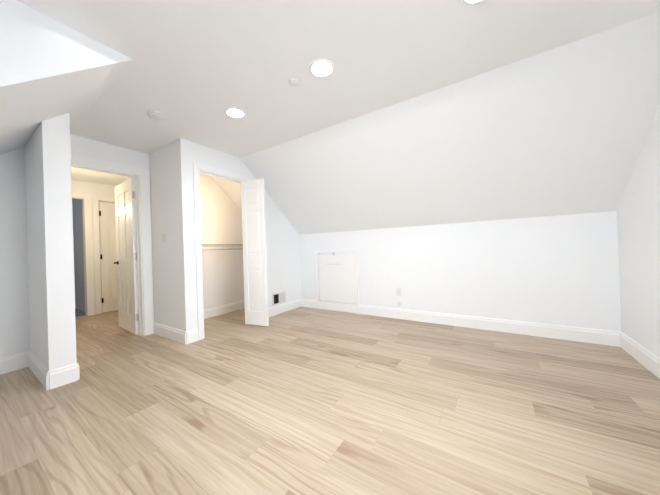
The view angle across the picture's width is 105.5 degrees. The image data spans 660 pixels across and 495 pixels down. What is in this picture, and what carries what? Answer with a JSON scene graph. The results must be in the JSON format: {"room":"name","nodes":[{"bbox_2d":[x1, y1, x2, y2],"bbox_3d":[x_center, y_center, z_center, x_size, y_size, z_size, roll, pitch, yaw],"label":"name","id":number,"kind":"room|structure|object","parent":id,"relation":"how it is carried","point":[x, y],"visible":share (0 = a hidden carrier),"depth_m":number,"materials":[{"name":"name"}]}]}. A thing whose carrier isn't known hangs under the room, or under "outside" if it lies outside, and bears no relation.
{"room":"empty attic bedroom","nodes":[
{"label":"empty attic bedroom","id":0,"kind":"room"},
{"bbox_2d":[24,113,76,370],"bbox_3d":[-2.586,-0.088,2.292,0.915,2.430,0.156,-2,0,33],"label":"wall","id":1,"kind":"structure","parent":0,"point":[50,257],"depth_m":2.06,"materials":[{"name":"white paint"}]},
{"bbox_2d":[24,351,55,389],"bbox_3d":[-2.532,1.053,2.174,0.796,0.145,0.016,-2,0,33],"label":"baseboard","id":2,"kind":"structure","parent":1,"relation":"attached to","point":[38,369],"depth_m":2.10,"materials":[{"name":"paint"}]},
{"bbox_2d":[56,363,79,381],"bbox_3d":[-2.446,1.051,2.324,0.816,0.145,0.016,-2,0,33],"label":"baseboard","id":3,"kind":"structure","parent":1,"relation":"attached to","point":[68,374],"depth_m":2.07,"materials":[{"name":"paint"}]},
{"bbox_2d":[0,0,132,93],"bbox_3d":[-1.725,-0.672,1.146,0.100,1.170,1.365,-2,0,33],"label":"skylight","id":4,"kind":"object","parent":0,"point":[37,48],"depth_m":1.35,"materials":[{"name":"white paint"}]},
{"bbox_2d":[0,134,153,357],"bbox_3d":[-2.935,-0.076,2.489,0.115,2.430,2.000,-2,0,33],"label":"wall","id":5,"kind":"structure","parent":0,"point":[14,320],"depth_m":2.36,"materials":[{"name":"white paint"}]},
{"bbox_2d":[0,352,23,373],"bbox_3d":[-3.121,1.072,2.019,0.016,0.145,0.918,-2,0,33],"label":"baseboard","id":6,"kind":"structure","parent":5,"relation":"attached to","point":[10,363],"depth_m":2.31,"materials":[{"name":"paint"}]},
{"bbox_2d":[71,153,153,335],"bbox_3d":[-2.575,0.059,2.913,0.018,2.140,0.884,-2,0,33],"label":"door frame","id":7,"kind":"structure","parent":5,"relation":"attached to","point":[143,174],"depth_m":3.26,"materials":[{"name":"paint"}]},
{"bbox_2d":[114,178,138,334],"bbox_3d":[-2.795,0.121,3.443,0.716,2.020,0.133,-2,0,36],"label":"entry door","id":8,"kind":"structure","parent":5,"relation":"in","point":[126,263],"depth_m":3.38,"materials":[{"name":"white paint"}]},
{"bbox_2d":[72,199,84,311],"bbox_3d":[-5.587,0.024,5.377,3.085,2.430,0.120,-2,0,33],"label":"wall","id":9,"kind":"structure","parent":0,"point":[78,256],"depth_m":4.76,"materials":[{"name":"paint"}]},
{"bbox_2d":[72,203,75,307],"bbox_3d":[-4.810,-0.001,5.486,0.100,2.430,1.290,-2,0,33],"label":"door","id":10,"kind":"structure","parent":9,"relation":"in","point":[73,246],"depth_m":4.97,"materials":[{"name":"white paint"}]},
{"bbox_2d":[75,308,84,316],"bbox_3d":[-5.691,1.236,5.060,2.985,0.012,2.400,-2,0,33],"label":"floor","id":11,"kind":"structure","parent":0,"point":[79,313],"depth_m":4.53,"materials":[{"name":"grey"}]},
{"bbox_2d":[71,179,115,315],"bbox_3d":[-4.274,-0.023,4.463,0.115,2.430,1.820,-2,0,33],"label":"wall","id":12,"kind":"structure","parent":0,"point":[89,188],"depth_m":4.44,"materials":[{"name":"white paint"}]},
{"bbox_2d":[99,201,138,312],"bbox_3d":[-3.984,0.166,4.847,0.133,2.020,0.710,-2,0,33],"label":"hall door","id":13,"kind":"structure","parent":12,"relation":"in","point":[108,256],"depth_m":4.64,"materials":[{"name":"white paint"}]},
{"bbox_2d":[149,141,180,329],"bbox_3d":[-2.072,-0.101,3.188,0.800,2.430,0.115,-2,0,33],"label":"wall","id":14,"kind":"structure","parent":0,"point":[164,219],"depth_m":3.09,"materials":[{"name":"white paint"}]},
{"bbox_2d":[162,233,165,242],"bbox_3d":[-2.056,-0.121,3.102,0.074,0.118,0.012,-2,0,33],"label":"switch plate","id":15,"kind":"object","parent":14,"relation":"attached to","point":[163,238],"visible":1,"depth_m":3.09,"materials":[{"name":"white plastic"}]},
{"bbox_2d":[153,322,191,343],"bbox_3d":[-1.967,1.038,3.061,0.816,0.145,0.016,-2,0,33],"label":"baseboard","id":16,"kind":"structure","parent":14,"relation":"attached to","point":[175,334],"depth_m":3.01,"materials":[{"name":"paint"}]},
{"bbox_2d":[188,329,195,341],"bbox_3d":[-1.967,1.038,3.219,0.725,0.145,0.016,-2,0,33],"label":"baseboard","id":17,"kind":"structure","parent":14,"relation":"attached to","point":[191,333],"depth_m":2.90,"materials":[{"name":"paint"}]},
{"bbox_2d":[199,174,243,308],"bbox_3d":[-1.855,-0.104,4.261,0.115,2.430,1.920,-2,0,33],"label":"wall","id":18,"kind":"structure","parent":0,"point":[222,270],"depth_m":4.18,"materials":[{"name":"white paint"}]},
{"bbox_2d":[202,244,242,249],"bbox_3d":[-1.689,-0.006,4.121,0.306,0.088,1.861,-2,0,33],"label":"wire closet shelf","id":19,"kind":"object","parent":18,"relation":"attached to","point":[220,245],"visible":0.38,"depth_m":3.85,"materials":[{"name":"white metal"}]},
{"bbox_2d":[204,300,244,318],"bbox_3d":[-1.762,1.036,4.220,0.016,0.145,1.920,-2,0,33],"label":"baseboard","id":20,"kind":"structure","parent":18,"relation":"attached to","point":[215,311],"depth_m":4.18,"materials":[{"name":"paint"}]},
{"bbox_2d":[175,138,300,330],"bbox_3d":[-1.165,-0.129,3.744,0.115,2.430,2.035,-2,0,33],"label":"wall","id":21,"kind":"structure","parent":0,"point":[283,254],"depth_m":3.15,"materials":[{"name":"white paint"}]},
{"bbox_2d":[193,162,253,339],"bbox_3d":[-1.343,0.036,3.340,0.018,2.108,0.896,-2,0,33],"label":"door frame","id":22,"kind":"structure","parent":21,"relation":"attached to","point":[196,166],"depth_m":2.99,"materials":[{"name":"paint"}]},
{"bbox_2d":[241,178,268,325],"bbox_3d":[-1.049,0.069,3.449,0.372,2.000,0.063,-2,0,21],"label":"door leaf","id":23,"kind":"structure","parent":21,"relation":"in","point":[254,251],"depth_m":3.45,"materials":[{"name":"white paint"}]},
{"bbox_2d":[272,291,285,305],"bbox_3d":[-0.826,0.827,4.098,0.010,0.190,0.300,-2,0,33],"label":"air vent","id":24,"kind":"object","parent":21,"relation":"in","point":[278,298],"visible":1,"depth_m":4.09,"materials":[{"name":"white plastic"}]},
{"bbox_2d":[268,299,299,316],"bbox_3d":[-0.792,1.003,4.134,0.016,0.145,1.007,-2,0,33],"label":"baseboard","id":25,"kind":"structure","parent":21,"relation":"attached to","point":[294,304],"depth_m":4.16,"materials":[{"name":"paint"}]},
{"bbox_2d":[0,306,659,494],"bbox_3d":[-2.474,1.189,3.425,10.560,0.120,4.635,-2,0,33],"label":"floor","id":26,"kind":"structure","parent":0,"point":[305,401],"depth_m":1.56,"materials":[{"name":"brown wood"}]},
{"bbox_2d":[0,0,659,234],"bbox_3d":[-2.604,-0.713,3.477,10.400,1.330,4.315,-2,0,33],"label":"ceiling","id":27,"kind":"structure","parent":0,"point":[407,113],"depth_m":2.01,"materials":[{"name":"white paint"}]},
{"bbox_2d":[147,110,163,119],"bbox_3d":[-1.637,-1.236,2.355,0.136,0.038,0.136,-2,0,33],"label":"smoke detector","id":28,"kind":"object","parent":27,"relation":"attached to","point":[155,115],"visible":1,"depth_m":2.32,"materials":[{"name":"white plastic"}]},
{"bbox_2d":[225,107,245,117],"bbox_3d":[-0.896,-1.275,2.377,0.184,0.008,0.184,-2,0,33],"label":"recessed light","id":29,"kind":"object","parent":27,"relation":"in","point":[234,112],"visible":1,"depth_m":2.37,"materials":[{"name":"paint"}]},
{"bbox_2d":[289,79,298,85],"bbox_3d":[-0.283,-1.296,1.975,0.084,0.011,0.084,-2,0,33],"label":"sensor","id":30,"kind":"object","parent":27,"relation":"attached to","point":[293,82],"visible":1,"depth_m":1.96,"materials":[{"name":"white plastic"}]},
{"bbox_2d":[309,59,333,76],"bbox_3d":[-0.060,-1.305,1.833,0.184,0.008,0.184,-2,0,33],"label":"recessed light","id":31,"kind":"object","parent":27,"relation":"in","point":[321,67],"visible":1,"depth_m":1.82,"materials":[{"name":"paint"}]},
{"bbox_2d":[461,0,483,4],"bbox_3d":[0.773,-1.334,1.291,0.184,0.008,0.184,-2,0,33],"label":"recessed light","id":32,"kind":"object","parent":27,"relation":"in","point":[470,2],"visible":1,"depth_m":1.36,"materials":[{"name":"paint"}]},
{"bbox_2d":[299,211,620,330],"bbox_3d":[0.823,0.360,3.746,5.015,1.320,0.120,-2,0,33],"label":"wall","id":33,"kind":"structure","parent":0,"point":[563,270],"depth_m":2.94,"materials":[{"name":"white paint"}]},
{"bbox_2d":[300,298,316,307],"bbox_3d":[-0.366,0.991,4.447,0.330,0.145,0.016,-2,0,33],"label":"baseboard","id":34,"kind":"structure","parent":33,"relation":"attached to","point":[310,303],"depth_m":4.45,"materials":[{"name":"paint"}]},
{"bbox_2d":[318,252,355,303],"bbox_3d":[0.098,0.489,4.134,0.696,0.821,0.046,-2,0,33],"label":"panel","id":35,"kind":"object","parent":33,"relation":"attached to","point":[336,277],"visible":0.92,"depth_m":4.12,"materials":[{"name":"white paint"}]},
{"bbox_2d":[315,249,358,313],"bbox_3d":[0.101,0.541,4.135,0.820,1.010,0.018,-2,0,33],"label":"door frame","id":36,"kind":"structure","parent":33,"relation":"attached to","point":[335,306],"depth_m":4.09,"materials":[{"name":"paint"}]},
{"bbox_2d":[396,287,401,295],"bbox_3d":[0.980,0.630,3.570,0.074,0.118,0.008,-2,0,33],"label":"plate","id":37,"kind":"object","parent":33,"relation":"attached to","point":[398,291],"visible":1,"depth_m":3.57,"materials":[{"name":"white plastic"}]},
{"bbox_2d":[359,304,619,346],"bbox_3d":[1.611,0.920,3.161,2.750,0.145,0.016,-2,0,33],"label":"baseboard","id":38,"kind":"structure","parent":33,"relation":"attached to","point":[579,334],"depth_m":2.90,"materials":[{"name":"paint"}]},
{"bbox_2d":[617,103,659,357],"bbox_3d":[1.714,-0.237,0.678,0.140,2.430,4.315,-2,0,33],"label":"wall","id":39,"kind":"structure","parent":0,"point":[638,218],"depth_m":2.01,"materials":[{"name":"white paint"}]},
{"bbox_2d":[616,331,659,378],"bbox_3d":[1.695,0.907,0.728,0.016,0.145,4.005,-2,0,33],"label":"baseboard","id":40,"kind":"structure","parent":39,"relation":"attached to","point":[649,360],"depth_m":2.08,"materials":[{"name":"paint"}]}
]}

